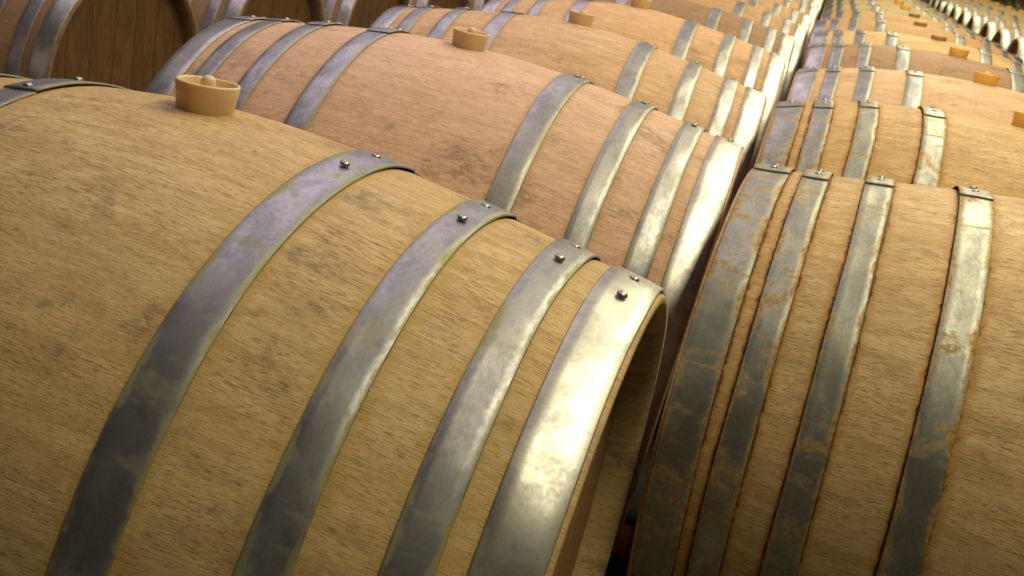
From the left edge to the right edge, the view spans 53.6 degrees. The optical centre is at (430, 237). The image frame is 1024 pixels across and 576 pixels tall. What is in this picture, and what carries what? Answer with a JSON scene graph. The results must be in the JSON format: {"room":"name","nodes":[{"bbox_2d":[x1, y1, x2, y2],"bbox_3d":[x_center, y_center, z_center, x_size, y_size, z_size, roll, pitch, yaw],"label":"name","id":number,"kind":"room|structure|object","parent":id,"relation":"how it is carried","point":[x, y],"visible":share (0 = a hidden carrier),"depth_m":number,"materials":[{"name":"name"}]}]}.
{"room":"wine barrel cellar","nodes":[
{"label":"wine barrel cellar","id":0,"kind":"room"},
{"bbox_2d":[604,363,676,575],"bbox_3d":[3.408,-0.786,7.284,10.000,0.200,20.900,16,20,18],"label":"floor","id":1,"kind":"structure","parent":0,"point":[615,567],"depth_m":1.76,"materials":[{"name":"concrete"}]},
{"bbox_2d":[0,0,198,91],"bbox_3d":[-1.099,-0.485,2.537,0.838,0.730,0.701,16,19,18],"label":"barrel","id":2,"kind":"object","parent":1,"relation":"on","point":[122,43],"visible":0.32,"depth_m":2.30,"materials":[{"name":"wood"}]},
{"bbox_2d":[189,0,324,31],"bbox_3d":[-0.840,-0.661,3.178,0.838,0.721,0.694,16,20,18],"label":"barrel","id":3,"kind":"object","parent":1,"relation":"on","point":[207,13],"visible":0.06,"depth_m":2.92,"materials":[{"name":"wood"}]},
{"bbox_2d":[0,74,667,575],"bbox_3d":[-0.262,0.202,0.974,0.838,0.723,0.694,16,20,18],"label":"barrel","id":4,"kind":"object","parent":1,"relation":"on","point":[233,342],"visible":1,"depth_m":0.67,"materials":[{"name":"wood"}]},
{"bbox_2d":[322,0,409,28],"bbox_3d":[-0.576,-0.836,3.818,0.838,0.724,0.694,16,20,17],"label":"barrel","id":5,"kind":"object","parent":1,"relation":"on","point":[351,13],"visible":0.02,"depth_m":3.54,"materials":[{"name":"wood"}]},
{"bbox_2d":[410,0,469,8],"bbox_3d":[-0.320,-1.013,4.461,0.838,0.722,0.694,16,20,18],"label":"barrel","id":6,"kind":"object","parent":1,"relation":"on","point":[444,4],"visible":0.02,"depth_m":4.33,"materials":[{"name":"wood"}]},
{"bbox_2d":[145,15,744,559],"bbox_3d":[-0.003,0.038,1.620,0.850,0.751,0.718,16,20,16],"label":"barrel","id":7,"kind":"object","parent":1,"relation":"on","point":[643,189],"visible":0.41,"depth_m":1.34,"materials":[{"name":"wood"}]},
{"bbox_2d":[470,0,488,10],"bbox_3d":[-0.052,-1.187,5.099,0.838,0.724,0.694,16,20,18],"label":"barrel","id":8,"kind":"object","parent":1,"relation":"on","point":[477,5],"visible":0.02,"depth_m":4.70,"materials":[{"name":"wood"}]},
{"bbox_2d":[369,4,766,249],"bbox_3d":[0.255,-0.157,2.274,0.874,0.737,0.683,17,20,14],"label":"barrel","id":9,"kind":"object","parent":1,"relation":"on","point":[680,89],"visible":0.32,"depth_m":2.03,"materials":[{"name":"wood"}]},
{"bbox_2d":[612,524,632,560],"bbox_3d":[0.311,0.495,1.639,0.020,0.032,0.060,16,20,18],"label":"wedge","id":10,"kind":"object","parent":1,"relation":"on","point":[625,536],"visible":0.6,"depth_m":1.63,"materials":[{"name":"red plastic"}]},
{"bbox_2d":[480,0,785,173],"bbox_3d":[0.522,-0.329,2.902,0.836,0.726,0.694,15,20,15],"label":"barrel","id":11,"kind":"object","parent":1,"relation":"on","point":[722,54],"visible":0.23,"depth_m":2.65,"materials":[{"name":"wood"}]},
{"bbox_2d":[594,0,794,103],"bbox_3d":[0.776,-0.509,3.543,0.846,0.717,0.690,15,19,15],"label":"barrel","id":12,"kind":"object","parent":1,"relation":"on","point":[770,39],"visible":0.18,"depth_m":3.29,"materials":[{"name":"wood"}]},
{"bbox_2d":[687,0,806,100],"bbox_3d":[1.050,-0.685,4.178,0.844,0.716,0.686,15,20,16],"label":"barrel","id":13,"kind":"object","parent":1,"relation":"on","point":[738,8],"visible":0.2,"depth_m":3.91,"materials":[{"name":"wood"}]},
{"bbox_2d":[735,0,811,71],"bbox_3d":[1.313,-0.863,4.817,0.838,0.720,0.692,15,20,15],"label":"barrel","id":14,"kind":"object","parent":1,"relation":"on","point":[777,9],"visible":0.13,"depth_m":4.55,"materials":[{"name":"wood"}]},
{"bbox_2d":[769,0,817,68],"bbox_3d":[1.582,-1.041,5.454,0.844,0.715,0.686,15,19,15],"label":"barrel","id":15,"kind":"object","parent":1,"relation":"on","point":[801,7],"visible":0.08,"depth_m":5.17,"materials":[{"name":"wood"}]},
{"bbox_2d":[794,0,816,8],"bbox_3d":[1.831,-1.224,6.098,0.842,0.734,0.699,16,21,15],"label":"barrel","id":16,"kind":"object","parent":1,"relation":"on","point":[808,3],"visible":0.04,"depth_m":5.83,"materials":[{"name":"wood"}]},
{"bbox_2d":[808,0,819,9],"bbox_3d":[2.092,-1.403,6.737,0.836,0.717,0.687,15,19,15],"label":"barrel","id":17,"kind":"object","parent":1,"relation":"on","point":[815,1],"visible":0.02,"depth_m":6.45,"materials":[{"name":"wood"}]},
{"bbox_2d":[816,0,822,20],"bbox_3d":[2.364,-1.580,7.373,0.847,0.741,0.703,16,21,15],"label":"barrel","id":18,"kind":"object","parent":1,"relation":"on","point":[821,1],"visible":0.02,"depth_m":7.02,"materials":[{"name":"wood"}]},
{"bbox_2d":[627,163,1023,575],"bbox_3d":[0.720,0.300,1.208,0.833,0.729,0.703,18,21,23],"label":"barrel","id":19,"kind":"object","parent":1,"relation":"on","point":[845,397],"visible":1,"depth_m":1.02,"materials":[{"name":"wood"}]},
{"bbox_2d":[826,0,943,13],"bbox_3d":[3.355,-1.490,7.605,0.840,0.717,0.687,16,20,17],"label":"barrel","id":20,"kind":"object","parent":1,"relation":"on","point":[906,1],"visible":0.06,"depth_m":7.39,"materials":[{"name":"brown wood"}]},
{"bbox_2d":[754,98,1023,198],"bbox_3d":[0.980,0.120,1.862,0.867,0.743,0.695,17,20,17],"label":"barrel","id":21,"kind":"object","parent":1,"relation":"on","point":[931,146],"visible":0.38,"depth_m":1.70,"materials":[{"name":"wood"}]},
{"bbox_2d":[827,0,956,21],"bbox_3d":[3.098,-1.309,6.963,0.840,0.721,0.691,16,20,17],"label":"barrel","id":22,"kind":"object","parent":1,"relation":"on","point":[915,6],"visible":0.09,"depth_m":6.75,"materials":[{"name":"brown wood"}]},
{"bbox_2d":[824,0,966,27],"bbox_3d":[2.833,-1.130,6.325,0.840,0.713,0.685,16,20,18],"label":"barrel","id":23,"kind":"object","parent":1,"relation":"on","point":[897,4],"visible":0.13,"depth_m":6.19,"materials":[{"name":"brown wood"}]},
{"bbox_2d":[822,4,982,36],"bbox_3d":[2.573,-0.950,5.685,0.840,0.715,0.688,16,20,18],"label":"barrel","id":24,"kind":"object","parent":1,"relation":"on","point":[904,10],"visible":0.09,"depth_m":5.55,"materials":[{"name":"brown wood"}]},
{"bbox_2d":[787,65,1023,123],"bbox_3d":[1.254,-0.053,2.492,0.850,0.731,0.695,17,20,18],"label":"barrel","id":25,"kind":"object","parent":1,"relation":"on","point":[980,98],"visible":0.17,"depth_m":2.34,"materials":[{"name":"wood"}]},
{"bbox_2d":[820,9,1002,48],"bbox_3d":[2.312,-0.765,5.047,0.838,0.711,0.694,16,20,18],"label":"barrel","id":26,"kind":"object","parent":1,"relation":"on","point":[841,14],"visible":0.17,"depth_m":4.89,"materials":[{"name":"wood"}]},
{"bbox_2d":[801,18,1023,68],"bbox_3d":[2.037,-0.590,4.412,0.843,0.707,0.690,16,20,17],"label":"barrel","id":27,"kind":"object","parent":1,"relation":"on","point":[919,29],"visible":0.16,"depth_m":4.25,"materials":[{"name":"wood"}]},
{"bbox_2d":[802,42,1023,92],"bbox_3d":[1.521,-0.233,3.131,0.862,0.740,0.695,17,20,16],"label":"barrel","id":28,"kind":"object","parent":1,"relation":"on","point":[956,64],"visible":0.18,"depth_m":2.98,"materials":[{"name":"brown wood"}]},
{"bbox_2d":[811,29,1023,74],"bbox_3d":[1.787,-0.407,3.769,0.839,0.701,0.684,16,20,18],"label":"barrel","id":29,"kind":"object","parent":1,"relation":"on","point":[936,43],"visible":0.18,"depth_m":3.61,"materials":[{"name":"wood"}]},
{"bbox_2d":[911,0,938,11],"bbox_3d":[3.618,-1.668,8.244,0.840,0.719,0.689,16,20,18],"label":"barrel","id":30,"kind":"object","parent":1,"relation":"on","point":[918,2],"visible":0.03,"depth_m":8.01,"materials":[{"name":"brown wood"}]},
{"bbox_2d":[931,0,1006,7],"bbox_3d":[5.679,-2.183,10.631,0.841,0.720,0.692,16,20,17],"label":"barrel","id":31,"kind":"object","parent":1,"relation":"on","point":[934,2],"visible":0.02,"depth_m":10.53,"materials":[{"name":"brown wood"}]},
{"bbox_2d":[936,0,1017,11],"bbox_3d":[5.412,-2.004,9.994,0.841,0.722,0.694,16,20,18],"label":"barrel","id":32,"kind":"object","parent":1,"relation":"on","point":[941,3],"visible":0.07,"depth_m":9.88,"materials":[{"name":"brown wood"}]},
{"bbox_2d":[942,2,1017,15],"bbox_3d":[5.150,-1.823,9.355,0.845,0.722,0.689,16,20,17],"label":"barrel","id":33,"kind":"object","parent":1,"relation":"on","point":[948,7],"visible":0.15,"depth_m":9.25,"materials":[{"name":"brown wood"}]},
{"bbox_2d":[948,5,1017,19],"bbox_3d":[4.888,-1.642,8.716,0.838,0.719,0.690,16,19,17],"label":"barrel","id":34,"kind":"object","parent":1,"relation":"on","point":[956,11],"visible":0.16,"depth_m":8.62,"materials":[{"name":"brown wood"}]},
{"bbox_2d":[957,10,1023,26],"bbox_3d":[4.627,-1.460,8.078,0.842,0.718,0.690,16,20,17],"label":"barrel","id":35,"kind":"object","parent":1,"relation":"on","point":[964,17],"visible":0.2,"depth_m":7.98,"materials":[{"name":"brown wood"}]},
{"bbox_2d":[966,14,1023,33],"bbox_3d":[4.361,-1.281,7.440,0.846,0.732,0.698,16,19,18],"label":"barrel","id":36,"kind":"object","parent":1,"relation":"on","point":[975,23],"visible":0.22,"depth_m":7.34,"materials":[{"name":"brown wood"}]},
{"bbox_2d":[979,20,1023,40],"bbox_3d":[4.110,-1.094,6.798,0.839,0.718,0.693,16,20,17],"label":"barrel","id":37,"kind":"object","parent":1,"relation":"on","point":[990,28],"visible":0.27,"depth_m":6.71,"materials":[{"name":"brown wood"}]},
{"bbox_2d":[991,28,1023,49],"bbox_3d":[3.840,-0.916,6.161,0.839,0.714,0.688,16,20,17],"label":"barrel","id":38,"kind":"object","parent":1,"relation":"on","point":[1004,37],"visible":0.21,"depth_m":6.09,"materials":[{"name":"brown wood"}]},
{"bbox_2d":[991,0,1023,2],"bbox_3d":[7.629,-2.732,13.114,0.845,0.737,0.705,17,19,18],"label":"barrel","id":39,"kind":"object","parent":1,"relation":"on","point":[991,0],"visible":0.1,"depth_m":13.02,"materials":[{"name":"brown wood"}]},
{"bbox_2d":[999,2,1023,4],"bbox_3d":[7.372,-2.551,12.474,0.842,0.719,0.689,16,20,17],"label":"barrel","id":40,"kind":"object","parent":1,"relation":"on","point":[1002,3],"visible":0.08,"depth_m":12.39,"materials":[{"name":"brown wood"}]},
{"bbox_2d":[1006,36,1023,60],"bbox_3d":[3.572,-0.738,5.524,0.842,0.718,0.690,16,20,17],"label":"barrel","id":41,"kind":"object","parent":1,"relation":"on","point":[1016,47],"visible":0.18,"depth_m":5.54,"materials":[{"name":"brown wood"}]},
{"bbox_2d":[1007,5,1023,7],"bbox_3d":[7.111,-2.367,11.835,0.839,0.710,0.685,16,20,17],"label":"barrel","id":42,"kind":"object","parent":1,"relation":"on","point":[1013,6],"visible":0.08,"depth_m":11.77,"materials":[{"name":"brown wood"}]}
]}

